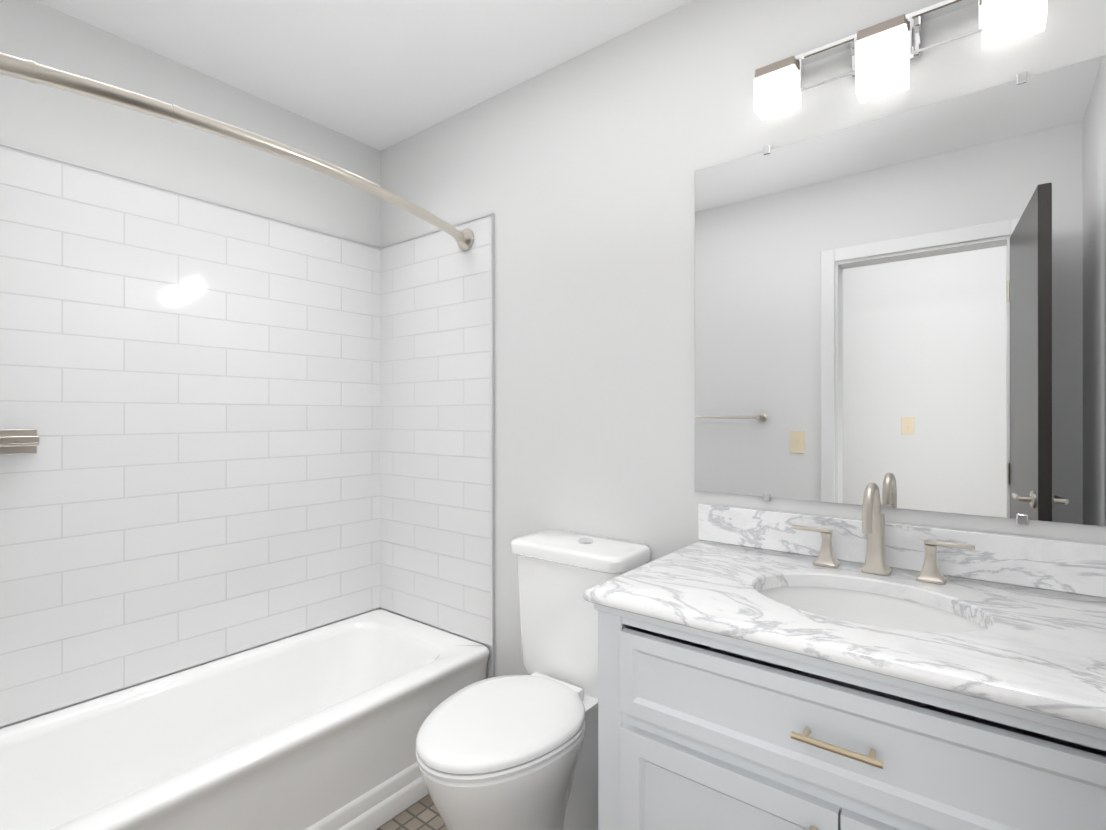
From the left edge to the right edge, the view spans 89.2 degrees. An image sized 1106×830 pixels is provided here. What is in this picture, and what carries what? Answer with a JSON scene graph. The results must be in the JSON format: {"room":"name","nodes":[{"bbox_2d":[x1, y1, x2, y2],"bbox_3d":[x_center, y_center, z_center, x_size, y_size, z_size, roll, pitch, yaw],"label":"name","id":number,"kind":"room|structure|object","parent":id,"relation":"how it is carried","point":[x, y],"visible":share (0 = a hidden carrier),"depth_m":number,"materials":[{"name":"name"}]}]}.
{"room":"bathroom","nodes":[
{"label":"bathroom","id":0,"kind":"room"},
{"bbox_2d":[0,0,380,728],"bbox_3d":[-1.314,0.030,1.928,0.120,2.440,1.840,0,0,38],"label":"wall","id":1,"kind":"structure","parent":0,"point":[96,134],"depth_m":1.88,"materials":[{"name":"white paint"}]},
{"bbox_2d":[0,145,379,726],"bbox_3d":[-1.264,0.058,1.889,0.008,1.605,1.600,0,0,38],"label":"wall tile","id":2,"kind":"structure","parent":1,"relation":"attached to","point":[190,389],"depth_m":1.86,"materials":[{"name":"white tile"}]},
{"bbox_2d":[0,429,39,454],"bbox_3d":[-1.487,0.075,1.540,0.066,0.070,0.115,0,0,38],"label":"soap holder","id":3,"kind":"object","parent":2,"relation":"attached to","point":[18,441],"visible":1,"depth_m":1.55,"materials":[{"name":"silver metal"}]},
{"bbox_2d":[0,143,493,677],"bbox_3d":[-0.988,0.250,1.674,0.706,2.001,1.600,0,0,38],"label":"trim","id":4,"kind":"structure","parent":1,"relation":"attached to","point":[376,247],"depth_m":2.08,"materials":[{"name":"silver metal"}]},
{"bbox_2d":[35,0,692,150],"bbox_3d":[-0.296,-1.240,1.137,2.700,0.100,1.840,0,0,38],"label":"ceiling","id":5,"kind":"structure","parent":0,"point":[380,75],"depth_m":1.80,"materials":[{"name":"white paint"}]},
{"bbox_2d":[376,794,445,829],"bbox_3d":[-0.296,1.300,1.135,2.700,0.100,1.840,0,0,38],"label":"floor","id":6,"kind":"structure","parent":0,"point":[422,814],"depth_m":1.73,"materials":[{"name":"tile"}]},
{"bbox_2d":[0,609,488,829],"bbox_3d":[-0.988,1.058,1.670,0.690,0.385,1.586,0,0,38],"label":"bathtub","id":7,"kind":"object","parent":6,"relation":"on","point":[317,729],"visible":0.85,"depth_m":1.70,"materials":[{"name":"white ceramic"}]},
{"bbox_2d":[415,530,650,829],"bbox_3d":[-0.061,0.815,1.522,0.426,0.871,0.690,0,0,38],"label":"toilet","id":8,"kind":"object","parent":6,"relation":"on","point":[512,752],"visible":0.9,"depth_m":1.49,"materials":[{"name":"white ceramic"}]},
{"bbox_2d":[583,503,1105,829],"bbox_3d":[0.603,0.750,1.066,0.940,1.000,0.600,0,0,38],"label":"bathroom vanity","id":9,"kind":"object","parent":6,"relation":"on","point":[714,713],"visible":1,"depth_m":0.95,"materials":[{"name":"white paint"}]},
{"bbox_2d":[759,586,984,707],"bbox_3d":[0.591,0.455,1.074,0.436,0.148,0.330,0,0,38],"label":"sink basin","id":10,"kind":"object","parent":9,"relation":"in","point":[871,609],"visible":0.21,"depth_m":1.18,"materials":[{"name":"white ceramic"}]},
{"bbox_2d":[792,482,974,583],"bbox_3d":[0.690,0.247,1.212,0.353,0.204,0.150,0,0,38],"label":"faucet","id":11,"kind":"object","parent":9,"relation":"on","point":[873,522],"visible":1,"depth_m":1.23,"materials":[{"name":"silver metal"}]},
{"bbox_2d":[381,0,1105,678],"bbox_3d":[0.232,0.030,1.815,2.460,2.440,0.120,0,0,38],"label":"wall","id":12,"kind":"structure","parent":0,"point":[575,176],"depth_m":1.74,"materials":[{"name":"white paint"}]},
{"bbox_2d":[380,215,490,645],"bbox_3d":[-0.499,0.058,2.302,0.692,1.605,0.008,0,0,38],"label":"wall tile","id":13,"kind":"structure","parent":12,"relation":"attached to","point":[435,429],"depth_m":2.27,"materials":[{"name":"white tile"}]},
{"bbox_2d":[695,55,1105,525],"bbox_3d":[0.766,-0.240,1.317,0.915,0.934,0.010,0,0,38],"label":"mirror","id":14,"kind":"object","parent":12,"relation":"attached to","point":[905,310],"visible":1,"depth_m":1.27,"materials":[{"name":"clear glass"}]},
{"bbox_2d":[754,0,1046,119],"bbox_3d":[0.753,-0.820,1.280,0.580,0.170,0.084,0,0,38],"label":"sconce","id":15,"kind":"object","parent":12,"relation":"attached to","point":[884,53],"visible":0.98,"depth_m":1.25,"materials":[{"name":"white glass"}]},
{"bbox_3d":[-0.823,0.029,0.457,2.460,2.440,0.120,0,0,38],"label":"wall","id":16,"kind":"structure","parent":0,"visible":0},
{"bbox_2d":[0,52,473,249],"bbox_3d":[-0.770,-0.680,1.501,0.218,0.084,1.588,0,0,38],"label":"shower rod","id":17,"kind":"object","parent":16,"relation":"attached to","point":[33,72],"visible":1,"depth_m":1.29,"materials":[{"name":"silver metal"}]}
]}

